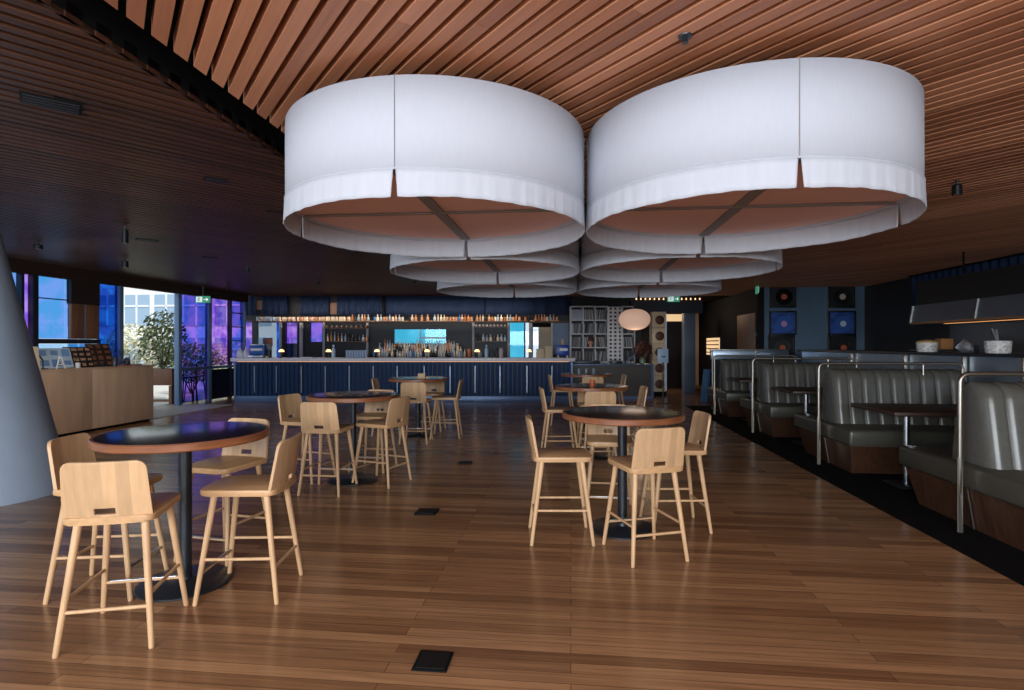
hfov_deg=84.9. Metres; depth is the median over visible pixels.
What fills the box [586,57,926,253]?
shade
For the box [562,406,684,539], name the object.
round table
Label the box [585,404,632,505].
counter stool
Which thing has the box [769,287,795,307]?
record
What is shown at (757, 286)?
exit sign
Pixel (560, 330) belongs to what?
trim
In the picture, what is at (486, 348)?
water bottle
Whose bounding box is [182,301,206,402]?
window
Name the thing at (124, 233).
light
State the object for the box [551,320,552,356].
trim
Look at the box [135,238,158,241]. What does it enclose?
ceiling vent
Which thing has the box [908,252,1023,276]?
trim
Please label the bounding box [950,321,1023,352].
wall
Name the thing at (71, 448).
counter stool
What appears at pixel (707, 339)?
window
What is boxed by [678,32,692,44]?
sprinkler
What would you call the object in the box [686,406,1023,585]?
carpet
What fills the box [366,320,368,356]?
trim
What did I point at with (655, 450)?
counter stool
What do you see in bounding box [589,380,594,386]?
candle jar
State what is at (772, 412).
bench
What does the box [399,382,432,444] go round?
counter stool
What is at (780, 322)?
record
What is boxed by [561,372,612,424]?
round table
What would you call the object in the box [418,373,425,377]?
box
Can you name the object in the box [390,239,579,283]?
shade
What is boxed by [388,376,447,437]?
round table
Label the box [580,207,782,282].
shade
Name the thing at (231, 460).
counter stool
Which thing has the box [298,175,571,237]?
diffuser
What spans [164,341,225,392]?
shrub
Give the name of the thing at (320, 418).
counter stool
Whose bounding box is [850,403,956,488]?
table
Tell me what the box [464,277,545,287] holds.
diffuser
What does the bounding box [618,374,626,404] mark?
counter stool
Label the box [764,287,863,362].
wall
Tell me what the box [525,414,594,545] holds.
counter stool
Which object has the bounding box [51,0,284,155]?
trim
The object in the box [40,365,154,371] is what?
countertop
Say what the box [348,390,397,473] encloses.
counter stool
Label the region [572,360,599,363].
deck
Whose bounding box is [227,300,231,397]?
trim
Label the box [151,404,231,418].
trim
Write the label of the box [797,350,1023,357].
countertop
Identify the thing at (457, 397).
counter stool
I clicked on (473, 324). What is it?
trim
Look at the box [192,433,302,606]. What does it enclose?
counter stool
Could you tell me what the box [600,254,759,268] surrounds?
diffuser
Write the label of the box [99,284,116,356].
window
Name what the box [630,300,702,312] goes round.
trim
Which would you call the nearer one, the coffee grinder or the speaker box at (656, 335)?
the coffee grinder
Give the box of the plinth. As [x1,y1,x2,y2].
[654,392,665,395]
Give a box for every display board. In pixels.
[38,348,73,368]
[62,347,94,367]
[84,344,111,366]
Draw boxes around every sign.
[195,285,210,302]
[667,296,679,301]
[700,369,710,401]
[755,285,758,293]
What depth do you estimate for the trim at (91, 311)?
11.25 m
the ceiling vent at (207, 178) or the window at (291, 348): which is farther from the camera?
the window at (291, 348)
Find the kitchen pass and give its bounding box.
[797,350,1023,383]
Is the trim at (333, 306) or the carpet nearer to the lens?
the carpet
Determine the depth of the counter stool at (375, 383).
9.40 m
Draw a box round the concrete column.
[0,233,58,505]
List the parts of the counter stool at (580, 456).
backrest, leg, leg, seat, leg, leg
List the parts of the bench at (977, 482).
seat, backrest, rail, backrest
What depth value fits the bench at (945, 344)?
10.31 m
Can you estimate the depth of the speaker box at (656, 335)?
16.58 m
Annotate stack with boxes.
[536,349,544,357]
[544,346,552,357]
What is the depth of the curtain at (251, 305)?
17.12 m
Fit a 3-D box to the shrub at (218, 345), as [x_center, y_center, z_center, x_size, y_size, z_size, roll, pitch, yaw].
[-11.629,0.730,22.796,2.075,1.758,2.086,0,0,0]
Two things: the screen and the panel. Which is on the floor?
the panel
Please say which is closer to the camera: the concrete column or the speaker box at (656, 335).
the concrete column
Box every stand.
[33,347,40,369]
[656,349,669,403]
[955,338,978,352]
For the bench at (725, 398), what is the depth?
12.02 m
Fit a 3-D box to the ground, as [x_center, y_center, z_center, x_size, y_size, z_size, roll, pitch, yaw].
[-20.000,1.660,20.000,80.000,0.100,80.000,0,0,0]
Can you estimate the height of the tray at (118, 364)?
0.020 m
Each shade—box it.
[283,74,584,256]
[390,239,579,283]
[437,272,576,297]
[577,246,720,297]
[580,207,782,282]
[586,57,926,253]
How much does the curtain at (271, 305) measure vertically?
0.572 m
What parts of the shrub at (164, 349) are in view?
stem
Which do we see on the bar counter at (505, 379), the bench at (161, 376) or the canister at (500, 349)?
the canister at (500, 349)
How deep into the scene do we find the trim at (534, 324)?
17.34 m
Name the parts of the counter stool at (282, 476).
leg, leg, seat, leg, backrest, leg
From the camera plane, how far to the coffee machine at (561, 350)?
14.82 m
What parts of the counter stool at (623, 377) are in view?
backrest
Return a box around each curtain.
[246,296,255,314]
[262,296,286,314]
[300,296,328,314]
[337,296,381,314]
[386,296,483,314]
[485,296,570,314]
[911,255,1023,305]
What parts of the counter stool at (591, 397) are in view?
leg, leg, backrest, leg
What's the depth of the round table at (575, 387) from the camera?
7.36 m
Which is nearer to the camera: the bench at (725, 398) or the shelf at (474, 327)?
the bench at (725, 398)
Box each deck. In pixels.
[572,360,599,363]
[610,360,621,363]
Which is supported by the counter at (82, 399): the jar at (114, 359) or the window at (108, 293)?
the jar at (114, 359)
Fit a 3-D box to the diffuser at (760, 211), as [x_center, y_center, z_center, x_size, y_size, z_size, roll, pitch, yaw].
[1.510,-0.936,3.733,1.972,0.012,1.972,0,0,6]
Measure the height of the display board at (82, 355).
0.355 m
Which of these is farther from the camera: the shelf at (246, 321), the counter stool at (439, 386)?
the shelf at (246, 321)
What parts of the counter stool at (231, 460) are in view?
leg, leg, seat, backrest, leg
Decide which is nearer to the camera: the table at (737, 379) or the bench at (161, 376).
the table at (737, 379)
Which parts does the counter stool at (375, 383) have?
backrest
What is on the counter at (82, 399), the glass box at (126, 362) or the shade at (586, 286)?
the glass box at (126, 362)
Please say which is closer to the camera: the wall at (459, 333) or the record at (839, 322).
the record at (839, 322)
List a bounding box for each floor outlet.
[411,650,453,672]
[414,508,439,514]
[457,461,472,464]
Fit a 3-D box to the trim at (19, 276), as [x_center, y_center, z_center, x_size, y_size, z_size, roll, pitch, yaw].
[-8.639,0.120,9.837,0.120,2.760,0.050,0,0,6]
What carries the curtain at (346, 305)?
hanging from the ceiling
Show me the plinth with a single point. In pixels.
(655, 393)
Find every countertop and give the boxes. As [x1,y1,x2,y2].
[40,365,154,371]
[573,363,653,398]
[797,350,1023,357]
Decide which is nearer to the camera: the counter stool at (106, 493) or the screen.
the counter stool at (106, 493)
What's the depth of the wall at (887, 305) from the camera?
13.13 m
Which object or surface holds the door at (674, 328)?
on the floor
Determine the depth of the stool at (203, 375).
15.16 m
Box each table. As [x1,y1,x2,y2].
[88,421,269,601]
[306,391,397,486]
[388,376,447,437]
[555,383,627,459]
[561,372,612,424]
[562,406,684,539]
[727,377,757,421]
[771,387,822,444]
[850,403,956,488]
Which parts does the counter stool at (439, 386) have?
backrest, seat, leg, leg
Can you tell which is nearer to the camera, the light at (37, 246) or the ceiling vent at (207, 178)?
the ceiling vent at (207, 178)
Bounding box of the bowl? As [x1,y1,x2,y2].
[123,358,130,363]
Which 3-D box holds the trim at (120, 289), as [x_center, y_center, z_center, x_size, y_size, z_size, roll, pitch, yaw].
[-8.412,0.120,11.995,0.120,2.760,0.110,0,0,6]
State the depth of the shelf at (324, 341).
16.79 m
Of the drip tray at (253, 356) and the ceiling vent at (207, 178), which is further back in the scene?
the drip tray at (253, 356)
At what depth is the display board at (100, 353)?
10.22 m
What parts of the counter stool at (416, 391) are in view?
backrest, seat, leg, leg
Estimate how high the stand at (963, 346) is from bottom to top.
0.262 m
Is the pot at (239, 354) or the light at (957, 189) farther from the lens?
the pot at (239, 354)
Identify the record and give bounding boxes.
[768,335,794,355]
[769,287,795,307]
[769,311,796,334]
[828,286,854,307]
[828,311,855,334]
[829,335,855,349]
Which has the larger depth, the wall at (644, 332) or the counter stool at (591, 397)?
the wall at (644, 332)
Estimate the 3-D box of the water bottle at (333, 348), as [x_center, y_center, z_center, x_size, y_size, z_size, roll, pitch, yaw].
[-4.733,0.168,14.850,0.096,0.345,0.096,0,0,0]
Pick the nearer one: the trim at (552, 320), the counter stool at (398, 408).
the counter stool at (398, 408)
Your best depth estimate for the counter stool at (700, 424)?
4.62 m
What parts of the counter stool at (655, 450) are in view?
leg, leg, seat, leg, backrest, leg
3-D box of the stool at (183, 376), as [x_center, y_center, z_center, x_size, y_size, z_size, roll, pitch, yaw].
[-8.483,1.046,14.640,0.411,1.111,0.411,0,0,-11]
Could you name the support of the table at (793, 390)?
on the carpet
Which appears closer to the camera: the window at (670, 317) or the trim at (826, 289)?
the trim at (826, 289)
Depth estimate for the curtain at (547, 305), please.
17.12 m
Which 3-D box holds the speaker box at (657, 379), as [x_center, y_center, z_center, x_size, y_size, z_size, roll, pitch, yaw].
[4.352,1.150,16.733,0.400,0.470,0.374,0,0,0]
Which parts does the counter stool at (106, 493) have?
leg, leg, backrest, seat, leg, leg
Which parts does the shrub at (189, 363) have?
stem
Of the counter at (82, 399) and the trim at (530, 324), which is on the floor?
the counter at (82, 399)
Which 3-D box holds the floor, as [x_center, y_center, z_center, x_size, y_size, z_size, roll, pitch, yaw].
[-0.231,1.550,9.376,17.820,0.100,26.600,0,0,6]
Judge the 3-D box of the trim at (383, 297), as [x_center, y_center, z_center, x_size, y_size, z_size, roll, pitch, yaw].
[-3.912,-1.120,17.050,0.090,0.750,0.080,0,0,0]
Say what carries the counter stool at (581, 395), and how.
on the floor
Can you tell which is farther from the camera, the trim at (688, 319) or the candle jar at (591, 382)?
the trim at (688, 319)
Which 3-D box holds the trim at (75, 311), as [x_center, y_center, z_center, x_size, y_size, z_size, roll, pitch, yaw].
[-8.523,-0.460,10.946,0.080,0.680,0.270,0,0,6]
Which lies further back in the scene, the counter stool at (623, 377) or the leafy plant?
the leafy plant
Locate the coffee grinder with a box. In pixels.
[265,344,271,357]
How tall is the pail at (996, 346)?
0.307 m
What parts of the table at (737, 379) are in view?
leg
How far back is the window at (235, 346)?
16.24 m
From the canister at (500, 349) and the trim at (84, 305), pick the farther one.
the canister at (500, 349)
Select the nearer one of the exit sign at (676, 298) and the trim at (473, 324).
the exit sign at (676, 298)
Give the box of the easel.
[56,356,65,368]
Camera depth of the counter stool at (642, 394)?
7.69 m
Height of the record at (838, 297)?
0.620 m
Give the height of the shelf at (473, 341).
0.024 m
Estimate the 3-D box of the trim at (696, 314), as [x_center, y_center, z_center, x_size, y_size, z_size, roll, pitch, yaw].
[5.750,0.080,17.500,0.100,2.350,0.200,0,0,0]
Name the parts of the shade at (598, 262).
cross frame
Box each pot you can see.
[236,347,242,357]
[243,347,249,357]
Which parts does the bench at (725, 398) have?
backrest, seat, backrest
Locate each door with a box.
[667,313,681,387]
[737,313,755,348]
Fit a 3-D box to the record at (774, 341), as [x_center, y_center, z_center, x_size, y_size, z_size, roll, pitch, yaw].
[7.003,0.052,14.563,0.660,0.620,0.045,0,0,6]
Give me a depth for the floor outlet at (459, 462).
7.09 m
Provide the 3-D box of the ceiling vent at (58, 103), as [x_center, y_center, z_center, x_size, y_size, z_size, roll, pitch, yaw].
[-2.854,-1.503,3.471,0.300,0.024,0.210,0,0,-40]
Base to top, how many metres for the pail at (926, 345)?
0.180 m
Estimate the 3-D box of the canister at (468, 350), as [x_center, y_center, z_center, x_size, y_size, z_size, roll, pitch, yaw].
[-1.143,0.220,14.880,0.110,0.240,0.110,0,0,0]
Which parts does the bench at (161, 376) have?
leg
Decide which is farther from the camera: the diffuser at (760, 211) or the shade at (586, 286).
the shade at (586, 286)
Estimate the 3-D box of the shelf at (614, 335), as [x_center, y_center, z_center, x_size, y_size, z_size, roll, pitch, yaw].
[2.692,0.173,16.760,1.911,2.654,0.360,0,0,0]
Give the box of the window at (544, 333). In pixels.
[538,327,550,354]
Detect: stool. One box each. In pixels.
[43,433,168,604]
[52,459,188,658]
[173,418,269,566]
[182,364,197,402]
[183,363,204,400]
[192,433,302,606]
[278,393,335,483]
[297,402,357,496]
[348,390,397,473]
[351,396,411,488]
[371,378,404,435]
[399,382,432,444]
[420,376,445,431]
[430,379,462,438]
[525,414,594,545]
[539,386,577,447]
[548,374,575,425]
[577,377,604,429]
[577,392,605,439]
[578,391,616,456]
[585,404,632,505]
[602,427,688,567]
[606,386,647,455]
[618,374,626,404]
[639,410,712,533]
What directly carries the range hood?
hanging from the ceiling
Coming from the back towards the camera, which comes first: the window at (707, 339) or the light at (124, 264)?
the window at (707, 339)
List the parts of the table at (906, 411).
plate, leg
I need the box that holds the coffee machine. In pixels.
[247,344,266,357]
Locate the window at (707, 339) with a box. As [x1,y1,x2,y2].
[705,338,719,354]
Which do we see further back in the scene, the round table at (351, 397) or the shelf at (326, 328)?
the shelf at (326, 328)
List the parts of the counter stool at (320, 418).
leg, backrest, leg, seat, leg, leg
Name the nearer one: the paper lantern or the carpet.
the carpet
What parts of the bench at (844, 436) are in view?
seat, backrest, backrest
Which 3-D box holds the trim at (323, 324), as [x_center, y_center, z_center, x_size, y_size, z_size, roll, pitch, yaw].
[-5.792,-0.180,17.250,0.070,1.160,0.080,0,0,0]
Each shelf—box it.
[153,399,168,401]
[246,321,568,322]
[324,341,369,341]
[326,328,369,328]
[473,341,506,341]
[474,327,506,327]
[569,306,634,362]
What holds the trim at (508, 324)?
attached to the wall at (459, 333)
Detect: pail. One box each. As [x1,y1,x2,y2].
[916,339,938,351]
[984,328,1012,352]
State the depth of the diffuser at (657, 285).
8.90 m
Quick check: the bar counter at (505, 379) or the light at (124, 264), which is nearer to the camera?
the light at (124, 264)
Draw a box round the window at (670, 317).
[667,314,681,320]
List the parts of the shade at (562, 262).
cross frame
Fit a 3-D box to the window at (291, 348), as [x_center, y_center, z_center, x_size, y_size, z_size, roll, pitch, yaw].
[-6.820,0.175,17.350,0.355,0.450,0.014,0,0,0]
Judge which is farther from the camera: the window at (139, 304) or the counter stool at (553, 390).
the window at (139, 304)
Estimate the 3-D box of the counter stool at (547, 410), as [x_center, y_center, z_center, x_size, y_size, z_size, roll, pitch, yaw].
[0.616,1.032,7.449,0.517,0.940,0.449,0,0,-2]
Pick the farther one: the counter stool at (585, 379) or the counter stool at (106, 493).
the counter stool at (585, 379)
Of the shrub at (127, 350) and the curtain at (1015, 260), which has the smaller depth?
the curtain at (1015, 260)
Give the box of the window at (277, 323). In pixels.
[277,323,278,356]
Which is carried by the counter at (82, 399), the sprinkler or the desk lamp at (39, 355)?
the desk lamp at (39, 355)
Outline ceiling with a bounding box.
[0,0,1023,303]
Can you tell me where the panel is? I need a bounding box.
[212,368,233,398]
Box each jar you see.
[112,357,117,365]
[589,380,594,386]
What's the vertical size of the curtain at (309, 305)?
0.572 m
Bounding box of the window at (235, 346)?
[232,312,242,356]
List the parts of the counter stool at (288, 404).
leg, backrest, seat, leg, leg, leg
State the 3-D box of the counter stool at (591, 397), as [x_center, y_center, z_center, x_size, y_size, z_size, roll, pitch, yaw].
[1.071,1.032,7.035,0.449,0.940,0.517,0,0,-2]
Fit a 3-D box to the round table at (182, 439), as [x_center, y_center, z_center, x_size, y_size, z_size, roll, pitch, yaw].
[-2.060,1.023,3.530,0.980,0.954,0.980,0,0,0]
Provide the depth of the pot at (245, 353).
14.90 m
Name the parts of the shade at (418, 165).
cross frame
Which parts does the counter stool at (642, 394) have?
backrest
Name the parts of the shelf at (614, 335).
perforated panel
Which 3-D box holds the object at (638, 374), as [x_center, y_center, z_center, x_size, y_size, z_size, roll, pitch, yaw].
[2.520,1.015,15.825,2.800,0.970,0.750,0,0,0]
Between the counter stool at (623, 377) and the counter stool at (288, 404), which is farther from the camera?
the counter stool at (623, 377)
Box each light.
[33,242,42,249]
[121,226,128,243]
[121,258,128,267]
[951,180,962,195]
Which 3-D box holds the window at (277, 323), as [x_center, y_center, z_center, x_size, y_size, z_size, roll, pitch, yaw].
[-7.213,-0.175,17.350,0.154,1.150,0.014,0,0,0]
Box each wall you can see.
[240,296,644,362]
[641,313,650,362]
[699,287,763,384]
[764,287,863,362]
[864,277,953,350]
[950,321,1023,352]
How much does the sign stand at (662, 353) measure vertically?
1.405 m
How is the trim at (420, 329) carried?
attached to the wall at (459, 333)
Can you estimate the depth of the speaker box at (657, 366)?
16.58 m
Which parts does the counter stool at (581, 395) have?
leg, seat, backrest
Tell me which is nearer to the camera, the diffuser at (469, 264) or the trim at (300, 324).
the diffuser at (469, 264)
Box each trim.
[8,257,247,302]
[16,273,23,313]
[28,275,38,347]
[38,297,100,343]
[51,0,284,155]
[67,280,99,305]
[68,304,83,338]
[84,305,84,338]
[85,305,98,338]
[117,286,123,363]
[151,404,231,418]
[174,294,181,405]
[182,365,233,370]
[205,298,211,400]
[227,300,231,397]
[241,302,245,351]
[256,301,336,313]
[279,320,281,356]
[299,323,302,356]
[322,323,324,356]
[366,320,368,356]
[382,296,384,320]
[420,329,445,342]
[472,323,474,356]
[507,320,509,356]
[529,320,531,356]
[533,323,550,326]
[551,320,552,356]
[553,323,568,353]
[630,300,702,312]
[666,313,666,390]
[682,313,694,392]
[695,313,698,384]
[787,289,827,349]
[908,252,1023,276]
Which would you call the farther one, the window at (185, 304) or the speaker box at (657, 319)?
the speaker box at (657, 319)
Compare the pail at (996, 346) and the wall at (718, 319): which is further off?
the wall at (718, 319)
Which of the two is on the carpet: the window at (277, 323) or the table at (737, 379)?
the table at (737, 379)
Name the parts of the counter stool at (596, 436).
leg, backrest, seat, leg, leg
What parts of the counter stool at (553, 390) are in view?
backrest, leg, leg, seat, leg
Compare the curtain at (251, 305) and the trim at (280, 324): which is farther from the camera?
the trim at (280, 324)
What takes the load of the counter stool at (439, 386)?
on the floor
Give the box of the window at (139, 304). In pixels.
[64,279,321,377]
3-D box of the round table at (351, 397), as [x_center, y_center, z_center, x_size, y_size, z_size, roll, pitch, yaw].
[-1.760,1.023,6.200,0.980,0.954,0.980,0,0,0]
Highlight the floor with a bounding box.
[0,385,1023,689]
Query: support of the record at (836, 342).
attached to the wall at (810, 308)
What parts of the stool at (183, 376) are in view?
leg, leg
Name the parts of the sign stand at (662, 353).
post, notice panel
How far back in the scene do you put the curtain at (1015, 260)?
10.45 m
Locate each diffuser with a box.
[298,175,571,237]
[411,250,560,270]
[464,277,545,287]
[599,163,907,234]
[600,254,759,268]
[610,282,685,287]
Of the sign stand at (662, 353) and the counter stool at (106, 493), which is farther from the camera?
the sign stand at (662, 353)
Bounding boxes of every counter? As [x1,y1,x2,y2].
[40,365,154,436]
[230,357,574,401]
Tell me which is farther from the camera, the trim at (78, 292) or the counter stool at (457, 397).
the trim at (78, 292)
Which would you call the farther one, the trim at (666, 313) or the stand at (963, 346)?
the trim at (666, 313)
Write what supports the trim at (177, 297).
on the floor
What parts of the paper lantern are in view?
lamp shade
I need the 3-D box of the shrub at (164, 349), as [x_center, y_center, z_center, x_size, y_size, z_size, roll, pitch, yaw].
[-8.839,-0.167,14.203,1.156,1.545,1.176,0,0,0]
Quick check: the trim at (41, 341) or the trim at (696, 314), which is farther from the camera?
the trim at (696, 314)
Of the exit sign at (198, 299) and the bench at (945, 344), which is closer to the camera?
the bench at (945, 344)
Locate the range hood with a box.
[908,251,1023,324]
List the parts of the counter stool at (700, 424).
leg, leg, leg, seat, backrest, leg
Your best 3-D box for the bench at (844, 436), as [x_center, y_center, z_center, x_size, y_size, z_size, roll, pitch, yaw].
[4.704,0.856,7.107,1.729,1.289,1.628,0,0,6]
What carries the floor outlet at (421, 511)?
on the floor
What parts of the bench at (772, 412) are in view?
backrest, seat, backrest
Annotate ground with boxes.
[154,378,204,405]
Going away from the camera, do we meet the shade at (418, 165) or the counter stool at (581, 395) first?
the shade at (418, 165)
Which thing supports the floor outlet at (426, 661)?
on the floor
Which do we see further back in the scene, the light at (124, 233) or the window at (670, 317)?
the window at (670, 317)
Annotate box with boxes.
[118,358,142,365]
[263,338,272,345]
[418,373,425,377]
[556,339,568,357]
[649,312,665,327]
[649,328,665,343]
[649,344,665,359]
[649,360,665,375]
[654,376,665,391]
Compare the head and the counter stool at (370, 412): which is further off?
the head
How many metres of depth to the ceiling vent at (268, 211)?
6.30 m
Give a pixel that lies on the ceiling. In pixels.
(587, 58)
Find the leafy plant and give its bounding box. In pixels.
[632,341,651,363]
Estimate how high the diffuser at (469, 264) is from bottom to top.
0.012 m
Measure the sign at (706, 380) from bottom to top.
0.861 m
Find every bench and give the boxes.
[153,368,173,405]
[707,355,795,416]
[740,357,857,437]
[794,362,964,473]
[898,371,1023,550]
[910,338,984,351]
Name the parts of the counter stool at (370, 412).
leg, seat, backrest, leg, leg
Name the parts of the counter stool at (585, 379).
backrest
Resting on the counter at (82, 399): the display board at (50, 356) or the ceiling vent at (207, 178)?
the display board at (50, 356)
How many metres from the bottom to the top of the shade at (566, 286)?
0.794 m
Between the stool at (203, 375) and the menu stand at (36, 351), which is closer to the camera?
the menu stand at (36, 351)
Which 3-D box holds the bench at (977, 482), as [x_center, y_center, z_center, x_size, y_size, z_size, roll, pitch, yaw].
[4.437,0.856,4.561,1.729,1.289,1.628,0,0,6]
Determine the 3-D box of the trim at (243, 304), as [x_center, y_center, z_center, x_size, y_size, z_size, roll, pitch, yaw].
[-7.935,0.120,16.540,0.120,2.760,0.100,0,0,6]
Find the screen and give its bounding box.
[624,354,635,363]
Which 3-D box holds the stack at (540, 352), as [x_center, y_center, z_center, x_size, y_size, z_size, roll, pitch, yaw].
[0.751,0.223,14.950,0.226,0.231,0.232,0,0,0]
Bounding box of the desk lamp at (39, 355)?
[39,355,48,368]
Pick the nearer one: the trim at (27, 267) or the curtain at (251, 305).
the trim at (27, 267)
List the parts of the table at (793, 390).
plate, leg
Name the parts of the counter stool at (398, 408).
leg, leg, seat, leg, backrest, leg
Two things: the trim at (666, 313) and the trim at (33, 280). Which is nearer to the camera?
the trim at (33, 280)
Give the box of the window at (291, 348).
[286,343,296,356]
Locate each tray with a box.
[118,364,142,365]
[247,355,265,357]
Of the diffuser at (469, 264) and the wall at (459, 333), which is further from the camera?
the wall at (459, 333)
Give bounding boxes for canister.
[467,349,470,357]
[499,348,502,357]
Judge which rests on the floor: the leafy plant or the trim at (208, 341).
the trim at (208, 341)
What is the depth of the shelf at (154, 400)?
14.05 m
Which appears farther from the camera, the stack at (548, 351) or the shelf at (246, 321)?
the shelf at (246, 321)
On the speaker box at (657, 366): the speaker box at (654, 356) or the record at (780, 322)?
the speaker box at (654, 356)
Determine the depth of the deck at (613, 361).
15.65 m
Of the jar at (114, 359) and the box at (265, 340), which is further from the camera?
the box at (265, 340)
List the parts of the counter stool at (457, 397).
leg, leg, seat, leg, leg, backrest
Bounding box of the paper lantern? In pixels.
[619,298,649,329]
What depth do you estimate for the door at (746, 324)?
15.45 m
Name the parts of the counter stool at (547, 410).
backrest, leg, leg, seat, leg, leg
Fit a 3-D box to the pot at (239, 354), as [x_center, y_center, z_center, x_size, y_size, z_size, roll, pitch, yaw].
[-7.253,0.200,14.944,0.200,0.280,0.178,0,0,38]
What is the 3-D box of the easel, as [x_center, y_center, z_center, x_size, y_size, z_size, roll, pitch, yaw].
[-7.447,0.290,9.204,0.117,0.207,0.156,0,0,19]
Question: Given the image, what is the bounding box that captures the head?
[587,337,593,346]
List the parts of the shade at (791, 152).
cross frame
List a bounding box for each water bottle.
[332,345,334,357]
[485,345,487,357]
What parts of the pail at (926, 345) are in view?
lid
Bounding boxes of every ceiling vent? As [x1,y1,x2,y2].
[19,90,82,114]
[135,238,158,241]
[203,176,227,182]
[267,210,282,213]
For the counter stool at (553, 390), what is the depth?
10.48 m
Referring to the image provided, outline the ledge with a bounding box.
[709,349,789,408]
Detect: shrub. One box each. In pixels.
[124,323,168,367]
[137,309,187,367]
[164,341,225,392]
[199,342,251,368]
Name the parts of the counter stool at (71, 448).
leg, backrest, leg, seat, leg, leg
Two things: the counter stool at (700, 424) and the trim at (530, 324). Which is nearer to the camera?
the counter stool at (700, 424)

